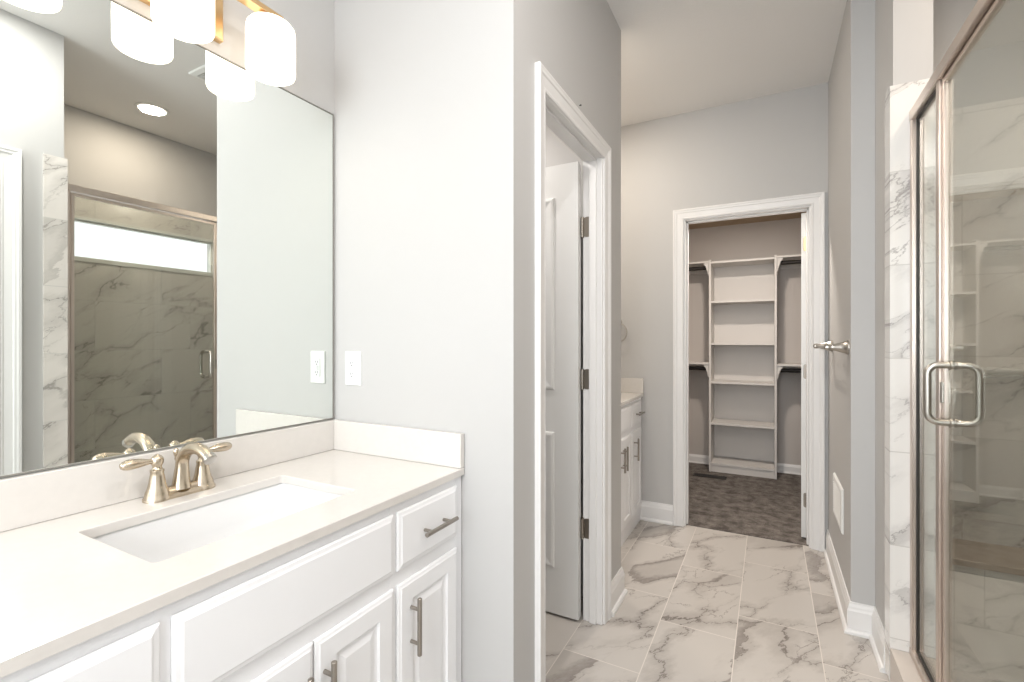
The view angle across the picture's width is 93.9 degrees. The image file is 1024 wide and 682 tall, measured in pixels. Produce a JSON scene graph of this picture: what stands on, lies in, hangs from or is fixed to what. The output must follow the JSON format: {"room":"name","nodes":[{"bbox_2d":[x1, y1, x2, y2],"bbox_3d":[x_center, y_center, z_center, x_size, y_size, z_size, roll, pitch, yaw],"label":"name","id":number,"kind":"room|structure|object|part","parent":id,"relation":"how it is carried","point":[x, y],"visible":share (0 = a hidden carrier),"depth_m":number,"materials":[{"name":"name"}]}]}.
{"room":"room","nodes":[
{"label":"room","id":0,"kind":"room"},
{"bbox_2d":[0,0,334,478],"bbox_3d":[-1.345,-0.142,0.496,0.115,2.765,2.800,0,0,28],"label":"wall","id":1,"kind":"structure","parent":0,"point":[312,21],"depth_m":1.60,"materials":[{"name":"grey paint"}]},
{"bbox_2d":[0,0,333,477],"bbox_3d":[-0.892,-0.263,1.211,0.005,1.076,1.093,0,0,28],"label":"wall mirror","id":2,"kind":"object","parent":1,"relation":"attached to","point":[167,208],"visible":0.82,"depth_m":1.18,"materials":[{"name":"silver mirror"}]},
{"bbox_2d":[0,419,337,531],"bbox_3d":[-0.885,0.328,1.206,0.020,0.102,1.109,0,0,28],"label":"backsplash","id":3,"kind":"structure","parent":1,"relation":"attached to","point":[33,498],"depth_m":1.12,"materials":[{"name":"stone"}]},
{"bbox_2d":[139,0,295,85],"bbox_3d":[-0.819,-0.867,1.178,0.166,0.205,0.595,0,0,28],"label":"vanity light","id":4,"kind":"object","parent":1,"relation":"attached to","point":[270,40],"visible":1,"depth_m":1.31,"materials":[{"name":"white glass"}]},
{"bbox_3d":[-0.803,-0.839,1.169,0.130,0.150,0.130,0,0,28],"label":"lamp shade","id":5,"kind":"part","parent":4,"relation":"part of","materials":[{"name":"white glass"}]},
{"bbox_2d":[154,12,211,41],"bbox_3d":[-0.803,-0.769,1.169,0.116,0.003,0.116,0,0,28],"label":"diffuser","id":6,"kind":"object","parent":4,"relation":"attached to","point":[183,26],"depth_m":1.16,"materials":[{"name":"white glass"}]},
{"bbox_3d":[-0.693,-0.839,1.374,0.130,0.150,0.130,0,0,28],"label":"lamp shade","id":7,"kind":"part","parent":4,"relation":"part of","materials":[{"name":"white glass"}]},
{"bbox_2d":[248,63,292,84],"bbox_3d":[-0.693,-0.769,1.374,0.116,0.003,0.116,0,0,28],"label":"diffuser","id":8,"kind":"object","parent":4,"relation":"attached to","point":[267,73],"depth_m":1.37,"materials":[{"name":"white glass"}]},
{"bbox_2d":[335,0,620,681],"bbox_3d":[-0.505,-0.142,2.271,1.760,2.765,1.123,0,0,28],"label":"wall","id":9,"kind":"structure","parent":0,"point":[435,99],"depth_m":1.48,"materials":[{"name":"grey paint"}]},
{"bbox_2d":[345,351,360,385],"bbox_3d":[-0.552,0.095,1.652,0.074,0.118,0.011,0,0,28],"label":"wall outlet","id":10,"kind":"object","parent":9,"relation":"attached to","point":[352,358],"visible":1,"depth_m":1.65,"materials":[{"name":"white plastic"}]},
{"bbox_2d":[348,359,355,378],"bbox_3d":[-0.553,0.095,1.649,0.034,0.068,0.005,0,0,28],"label":"receptacle","id":11,"kind":"object","parent":10,"relation":"attached to","point":[351,362],"depth_m":1.65,"materials":[{"name":"white plastic"}]},
{"bbox_2d":[546,161,588,619],"bbox_3d":[0.066,0.219,2.241,0.623,2.018,0.053,0,0,28],"label":"door","id":12,"kind":"structure","parent":9,"relation":"in","point":[565,226],"depth_m":2.13,"materials":[{"name":"white paint"}]},
{"bbox_2d":[535,61,610,681],"bbox_3d":[0.258,0.188,1.812,0.019,2.104,0.757,0,0,28],"label":"trim","id":13,"kind":"structure","parent":9,"relation":"attached to","point":[545,84],"depth_m":1.53,"materials":[{"name":"white paint"}]},
{"bbox_2d":[546,96,602,624],"bbox_3d":[0.211,0.214,1.837,0.088,2.052,0.635,0,0,28],"label":"trim","id":14,"kind":"structure","parent":9,"relation":"attached to","point":[556,121],"depth_m":2.09,"materials":[{"name":"white paint"}]},
{"bbox_2d":[611,567,627,616],"bbox_3d":[0.502,1.175,2.259,0.026,0.130,0.242,0,0,28],"label":"baseboard","id":15,"kind":"structure","parent":9,"relation":"attached to","point":[618,591],"depth_m":2.25,"materials":[{"name":"white paint"}]},
{"bbox_2d":[546,126,582,595],"bbox_3d":[-0.305,-0.142,2.736,1.672,2.765,0.115,0,0,28],"label":"wall","id":16,"kind":"structure","parent":0,"point":[558,152],"depth_m":2.33,"materials":[{"name":"grey paint"}]},
{"bbox_2d":[621,82,827,533],"bbox_3d":[1.826,-0.142,3.926,3.300,2.765,1.915,0,0,28],"label":"wall","id":17,"kind":"structure","parent":0,"point":[774,145],"depth_m":3.28,"materials":[{"name":"grey paint"}]},
{"bbox_2d":[621,320,626,341],"bbox_3d":[0.750,-0.073,3.385,0.145,0.172,0.056,0,0,28],"label":"towel ring","id":18,"kind":"object","parent":17,"relation":"attached to","point":[621,320],"visible":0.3,"depth_m":3.34,"materials":[{"name":"silver metal"}]},
{"bbox_2d":[640,500,672,525],"bbox_3d":[0.990,1.175,3.273,0.215,0.130,0.026,0,0,28],"label":"baseboard","id":19,"kind":"structure","parent":17,"relation":"attached to","point":[655,512],"depth_m":3.27,"materials":[{"name":"white paint"}]},
{"bbox_2d":[689,361,708,376],"bbox_3d":[1.367,0.274,4.953,1.276,0.138,0.296,0,0,28],"label":"closet shelf","id":20,"kind":"object","parent":17,"relation":"attached to","point":[693,365],"visible":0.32,"depth_m":4.60,"materials":[{"name":"white wood"}]},
{"bbox_3d":[1.314,0.263,4.885,1.246,0.036,0.037,0,0,28],"label":"rod","id":21,"kind":"part","parent":20,"relation":"part of","materials":[{"name":"brown metal"}]},
{"bbox_2d":[689,261,708,274],"bbox_3d":[1.367,-0.689,4.953,1.276,0.138,0.296,0,0,28],"label":"closet shelf","id":22,"kind":"object","parent":17,"relation":"attached to","point":[702,267],"visible":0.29,"depth_m":4.62,"materials":[{"name":"white wood"}]},
{"bbox_3d":[1.314,-0.700,4.885,1.246,0.036,0.037,0,0,28],"label":"rod","id":23,"kind":"part","parent":22,"relation":"part of","materials":[{"name":"brown metal"}]},
{"bbox_2d":[689,454,800,474],"bbox_3d":[2.172,1.192,4.676,2.960,0.083,0.026,0,0,28],"label":"baseboard","id":24,"kind":"structure","parent":17,"relation":"attached to","point":[693,458],"depth_m":4.49,"materials":[{"name":"white paint"}]},
{"bbox_2d":[673,192,824,551],"bbox_3d":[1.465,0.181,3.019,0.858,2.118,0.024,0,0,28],"label":"trim","id":25,"kind":"structure","parent":17,"relation":"attached to","point":[816,200],"depth_m":2.87,"materials":[{"name":"white paint"}]},
{"bbox_2d":[777,363,800,378],"bbox_3d":[2.919,0.274,4.119,1.113,0.138,0.296,0,0,28],"label":"closet shelf","id":26,"kind":"object","parent":17,"relation":"attached to","point":[781,367],"visible":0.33,"depth_m":4.25,"materials":[{"name":"white wood"}]},
{"bbox_3d":[2.892,0.263,4.037,1.083,0.036,0.037,0,0,28],"label":"rod","id":27,"kind":"part","parent":26,"relation":"part of","materials":[{"name":"brown metal"}]},
{"bbox_2d":[777,254,800,271],"bbox_3d":[2.919,-0.689,4.119,1.113,0.138,0.296,0,0,28],"label":"closet shelf","id":28,"kind":"object","parent":17,"relation":"attached to","point":[783,261],"visible":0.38,"depth_m":4.26,"materials":[{"name":"white wood"}]},
{"bbox_3d":[2.892,-0.700,4.037,1.083,0.036,0.037,0,0,28],"label":"rod","id":29,"kind":"part","parent":28,"relation":"part of","materials":[{"name":"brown metal"}]},
{"bbox_2d":[801,213,805,537],"bbox_3d":[1.994,0.213,3.250,0.041,2.022,0.664,0,0,32],"label":"door","id":30,"kind":"structure","parent":17,"relation":"in","point":[803,215],"depth_m":2.98,"materials":[{"name":"white paint"}]},
{"bbox_2d":[607,0,846,126],"bbox_3d":[0.386,-1.575,0.803,2.880,0.100,5.180,0,0,28],"label":"ceiling","id":31,"kind":"structure","parent":0,"point":[678,56],"depth_m":2.49,"materials":[{"name":"white paint"}]},
{"bbox_2d":[689,212,805,228],"bbox_3d":[1.809,-1.185,4.000,3.200,0.090,1.800,0,0,28],"label":"door frame","id":32,"kind":"structure","parent":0,"point":[798,214],"depth_m":4.52,"materials":[{"name":"beige paint"}]},
{"bbox_2d":[546,462,999,681],"bbox_3d":[0.467,1.277,1.821,3.900,0.086,7.050,0,0,28],"label":"floor","id":33,"kind":"structure","parent":0,"point":[699,604],"depth_m":2.21,"materials":[{"name":"tile"}]},
{"bbox_2d":[0,476,460,681],"bbox_3d":[-0.629,0.821,1.081,0.590,0.838,1.085,0,0,28],"label":"vanity cabinet","id":34,"kind":"object","parent":33,"relation":"on","point":[376,597],"visible":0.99,"depth_m":0.98,"materials":[{"name":"white paint"}]},
{"bbox_3d":[-0.593,0.499,0.610,0.010,0.146,0.256,0,0,28],"label":"drawer","id":35,"kind":"part","parent":34,"relation":"part of","materials":[{"name":"white paint"}]},
{"bbox_2d":[0,419,463,677],"bbox_3d":[-0.649,0.339,1.079,0.556,0.124,1.109,0,0,28],"label":"countertop","id":36,"kind":"structure","parent":34,"relation":"on","point":[62,588],"depth_m":1.00,"materials":[{"name":"stone"}]},
{"bbox_2d":[119,442,231,503],"bbox_3d":[-0.822,0.313,1.182,0.196,0.134,0.196,0,0,-20],"label":"faucet","id":37,"kind":"object","parent":36,"relation":"on","point":[157,490],"visible":1,"depth_m":1.16,"materials":[{"name":"silver metal"}]},
{"bbox_3d":[-0.869,0.284,1.108,0.027,0.024,0.068,0,0,28],"label":"lever","id":38,"kind":"part","parent":37,"relation":"part of","materials":[{"name":"silver metal"}]},
{"bbox_3d":[-0.850,0.318,1.144,0.049,0.095,0.049,0,0,28],"label":"handle","id":39,"kind":"part","parent":37,"relation":"part of","materials":[{"name":"silver metal"}]},
{"bbox_3d":[-0.843,0.319,1.200,0.014,0.102,0.014,0,0,28],"label":"lift rod","id":40,"kind":"part","parent":37,"relation":"part of","materials":[{"name":"silver metal"}]},
{"bbox_3d":[-0.825,0.368,1.190,0.058,0.024,0.162,0,0,28],"label":"plate","id":41,"kind":"part","parent":37,"relation":"part of","materials":[{"name":"silver metal"}]},
{"bbox_3d":[-0.778,0.305,1.165,0.148,0.118,0.045,0,0,28],"label":"spout","id":42,"kind":"part","parent":37,"relation":"part of","materials":[{"name":"silver metal"}]},
{"bbox_3d":[-0.800,0.318,1.236,0.049,0.095,0.049,0,0,28],"label":"handle","id":43,"kind":"part","parent":37,"relation":"part of","materials":[{"name":"silver metal"}]},
{"bbox_3d":[-0.781,0.284,1.272,0.027,0.024,0.068,0,0,28],"label":"lever","id":44,"kind":"part","parent":37,"relation":"part of","materials":[{"name":"silver metal"}]},
{"bbox_2d":[92,483,342,562],"bbox_3d":[-0.631,0.471,1.086,0.340,0.139,0.505,0,0,28],"label":"sink","id":45,"kind":"object","parent":36,"relation":"in","point":[160,539],"visible":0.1,"depth_m":1.18,"materials":[{"name":"white ceramic"}]},
{"bbox_3d":[-0.463,0.876,0.852,0.010,0.537,0.258,0,0,28],"label":"door","id":46,"kind":"part","parent":34,"relation":"part of","materials":[{"name":"white paint"}]},
{"bbox_3d":[-0.407,0.499,0.955,0.010,0.146,0.493,0,0,28],"label":"false drawer","id":47,"kind":"part","parent":34,"relation":"part of","materials":[{"name":"white paint"}]},
{"bbox_3d":[-0.371,0.723,0.976,0.034,0.144,0.012,0,0,28],"label":"handle","id":48,"kind":"part","parent":34,"relation":"part of","materials":[{"name":"silver metal"}]},
{"bbox_3d":[-0.345,0.876,1.070,0.010,0.537,0.232,0,0,28],"label":"door","id":49,"kind":"part","parent":34,"relation":"part of","materials":[{"name":"white paint"}]},
{"bbox_3d":[-0.243,0.723,1.214,0.034,0.144,0.012,0,0,28],"label":"handle","id":50,"kind":"part","parent":34,"relation":"part of","materials":[{"name":"silver metal"}]},
{"bbox_3d":[-0.223,0.499,1.297,0.010,0.146,0.256,0,0,28],"label":"drawer","id":51,"kind":"part","parent":34,"relation":"part of","materials":[{"name":"white paint"}]},
{"bbox_3d":[-0.223,0.876,1.297,0.010,0.537,0.256,0,0,28],"label":"door","id":52,"kind":"part","parent":34,"relation":"part of","materials":[{"name":"white paint"}]},
{"bbox_3d":[-0.197,0.502,1.299,0.034,0.012,0.138,0,0,28],"label":"handle","id":53,"kind":"part","parent":34,"relation":"part of","materials":[{"name":"silver metal"}]},
{"bbox_2d":[621,398,644,545],"bbox_3d":[0.423,0.812,3.005,0.622,0.856,1.030,0,0,28],"label":"vanity cabinet","id":54,"kind":"object","parent":33,"relation":"on","point":[631,413],"visible":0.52,"depth_m":3.05,"materials":[{"name":"white paint"}]},
{"bbox_3d":[0.656,0.705,2.818,0.034,0.144,0.012,0,0,28],"label":"handle","id":55,"kind":"part","parent":54,"relation":"part of","materials":[{"name":"silver metal"}]},
{"bbox_3d":[0.647,0.481,2.846,0.010,0.146,0.493,0,0,28],"label":"false drawer","id":56,"kind":"part","parent":54,"relation":"part of","materials":[{"name":"white paint"}]},
{"bbox_3d":[0.708,0.868,2.962,0.010,0.555,0.232,0,0,28],"label":"door","id":57,"kind":"part","parent":54,"relation":"part of","materials":[{"name":"white paint"}]},
{"bbox_3d":[0.683,0.705,2.867,0.034,0.144,0.012,0,0,28],"label":"handle","id":58,"kind":"part","parent":54,"relation":"part of","materials":[{"name":"silver metal"}]},
{"bbox_2d":[621,377,643,405],"bbox_3d":[0.410,0.321,3.010,0.596,0.124,1.035,0,0,28],"label":"countertop","id":59,"kind":"structure","parent":54,"relation":"on","point":[632,389],"depth_m":3.32,"materials":[{"name":"stone"}]},
{"bbox_3d":[0.831,0.481,3.189,0.010,0.146,0.256,0,0,28],"label":"drawer","id":60,"kind":"part","parent":54,"relation":"part of","materials":[{"name":"white paint"}]},
{"bbox_3d":[0.831,0.868,3.189,0.010,0.555,0.256,0,0,28],"label":"door","id":61,"kind":"part","parent":54,"relation":"part of","materials":[{"name":"white paint"}]},
{"bbox_3d":[0.811,0.705,3.105,0.034,0.144,0.012,0,0,28],"label":"handle","id":62,"kind":"part","parent":54,"relation":"part of","materials":[{"name":"silver metal"}]},
{"bbox_2d":[693,473,726,479],"bbox_3d":[1.801,1.231,4.356,0.280,0.005,0.110,0,0,28],"label":"floor vent","id":63,"kind":"object","parent":33,"relation":"in","point":[694,474],"visible":1,"depth_m":4.35,"materials":[{"name":"brown metal"}]},
{"bbox_2d":[709,255,776,478],"bbox_3d":[2.180,0.232,4.519,0.563,2.004,0.290,0,0,28],"label":"shelving unit","id":64,"kind":"object","parent":33,"relation":"on","point":[742,292],"visible":1,"depth_m":4.60,"materials":[{"name":"white wood"}]},
{"bbox_3d":[1.941,0.232,4.648,0.019,2.004,0.290,0,0,28],"label":"panel","id":65,"kind":"part","parent":64,"relation":"part of","materials":[{"name":"white wood"}]},
{"bbox_3d":[2.179,-0.742,4.517,0.524,0.019,0.279,0,0,28],"label":"shelf","id":66,"kind":"part","parent":64,"relation":"part of","materials":[{"name":"white wood"}]},
{"bbox_3d":[2.179,-0.368,4.517,0.524,0.019,0.279,0,0,28],"label":"shelf","id":67,"kind":"part","parent":64,"relation":"part of","materials":[{"name":"white wood"}]},
{"bbox_3d":[2.179,0.028,4.517,0.524,0.019,0.279,0,0,28],"label":"shelf","id":68,"kind":"part","parent":64,"relation":"part of","materials":[{"name":"white wood"}]},
{"bbox_3d":[2.179,0.392,4.517,0.524,0.019,0.279,0,0,28],"label":"shelf","id":69,"kind":"part","parent":64,"relation":"part of","materials":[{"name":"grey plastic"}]},
{"bbox_3d":[2.179,0.779,4.517,0.524,0.019,0.279,0,0,28],"label":"shelf","id":70,"kind":"part","parent":64,"relation":"part of","materials":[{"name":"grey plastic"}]},
{"bbox_3d":[2.179,1.157,4.517,0.524,0.019,0.279,0,0,28],"label":"shelf","id":71,"kind":"part","parent":64,"relation":"part of","materials":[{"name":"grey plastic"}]},
{"bbox_3d":[2.420,0.232,4.391,0.019,2.004,0.290,0,0,28],"label":"panel","id":72,"kind":"part","parent":64,"relation":"part of","materials":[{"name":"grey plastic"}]},
{"bbox_2d":[934,561,1023,681],"bbox_3d":[1.959,1.040,1.776,0.765,0.400,0.233,0,0,28],"label":"shower bench","id":73,"kind":"object","parent":33,"relation":"on","point":[988,606],"depth_m":1.76,"materials":[{"name":"tile"}]},
{"bbox_2d":[934,535,1023,575],"bbox_3d":[1.957,0.828,1.771,0.765,0.025,0.243,0,0,28],"label":"shower bench","id":74,"kind":"object","parent":73,"relation":"on","point":[967,553],"depth_m":1.81,"materials":[{"name":"stone"}]},
{"bbox_2d":[828,0,1023,657],"bbox_3d":[2.058,-0.142,2.027,1.092,2.765,1.211,0,0,28],"label":"wall","id":75,"kind":"structure","parent":0,"point":[882,44],"depth_m":2.01,"materials":[{"name":"grey paint"}]},
{"bbox_2d":[813,340,849,354],"bbox_3d":[1.575,0.028,2.375,0.090,0.064,0.649,0,0,28],"label":"towel bar","id":76,"kind":"object","parent":75,"relation":"attached to","point":[843,347],"visible":1,"depth_m":2.11,"materials":[{"name":"silver metal"}]},
{"bbox_3d":[1.713,0.028,2.633,0.090,0.064,0.064,0,0,28],"label":"post","id":77,"kind":"part","parent":76,"relation":"part of","materials":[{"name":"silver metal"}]},
{"bbox_2d":[823,529,850,630],"bbox_3d":[1.637,1.175,2.423,0.026,0.130,0.911,0,0,28],"label":"baseboard","id":78,"kind":"structure","parent":75,"relation":"attached to","point":[841,594],"depth_m":2.33,"materials":[{"name":"white paint"}]},
{"bbox_2d":[833,472,843,534],"bbox_3d":[1.624,0.800,2.383,0.010,0.210,0.335,0,0,28],"label":"air vent","id":79,"kind":"object","parent":75,"relation":"in","point":[838,492],"visible":1,"depth_m":2.33,"materials":[{"name":"white plastic"}]},
{"bbox_2d":[844,601,874,638],"bbox_3d":[1.464,1.175,2.014,0.110,0.130,0.026,0,0,28],"label":"baseboard","id":80,"kind":"structure","parent":75,"relation":"attached to","point":[859,616],"depth_m":2.01,"materials":[{"name":"white paint"}]},
{"bbox_2d":[869,607,886,673],"bbox_3d":[1.448,1.175,1.895,0.026,0.130,0.251,0,0,28],"label":"baseboard","id":81,"kind":"structure","parent":75,"relation":"attached to","point":[877,638],"depth_m":1.87,"materials":[{"name":"white paint"}]},
{"bbox_2d":[885,78,933,680],"bbox_3d":[1.424,0.155,1.716,0.122,2.130,0.087,0,0,28],"label":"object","id":82,"kind":"structure","parent":75,"relation":"attached to","point":[900,99],"depth_m":1.69,"materials":[{"name":"tile"}]},
{"bbox_2d":[890,648,935,681],"bbox_3d":[1.150,1.167,1.197,0.131,0.145,1.086,0,0,28],"label":"shower curb","id":83,"kind":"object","parent":75,"relation":"attached to","point":[903,668],"depth_m":1.62,"materials":[{"name":"stone"}]},
{"bbox_2d":[909,0,1006,681],"bbox_3d":[1.158,0.144,1.193,0.131,1.899,1.082,0,0,28],"label":"shower door frame","id":84,"kind":"structure","parent":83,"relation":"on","point":[938,89],"depth_m":1.41,"materials":[{"name":"silver metal"}]},
{"bbox_3d":[1.157,1.083,1.194,0.040,0.022,1.082,0,0,28],"label":"sill rail","id":85,"kind":"part","parent":84,"relation":"part of","materials":[{"name":"beige"}]},
{"bbox_3d":[1.206,0.149,1.356,0.062,0.187,0.025,0,0,28],"label":"handle","id":86,"kind":"part","parent":84,"relation":"part of","materials":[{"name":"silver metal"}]},
{"bbox_3d":[1.157,-0.787,1.194,0.040,0.035,1.082,0,0,28],"label":"header rail","id":87,"kind":"part","parent":84,"relation":"part of","materials":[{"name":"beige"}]},
{"bbox_3d":[1.266,0.149,1.323,0.062,0.187,0.025,0,0,28],"label":"handle","id":88,"kind":"part","parent":84,"relation":"part of","materials":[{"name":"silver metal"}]},
{"bbox_3d":[1.092,0.149,1.070,0.016,1.829,0.735,0,0,28],"label":"door frame","id":89,"kind":"part","parent":84,"relation":"part of","materials":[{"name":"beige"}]},
{"bbox_2d":[934,97,1023,547],"bbox_3d":[1.608,0.140,1.122,0.765,2.200,1.740,0,0,28],"label":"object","id":90,"kind":"structure","parent":75,"relation":"attached to","point":[988,138],"depth_m":1.93,"materials":[{"name":"clear glass"}]}
]}

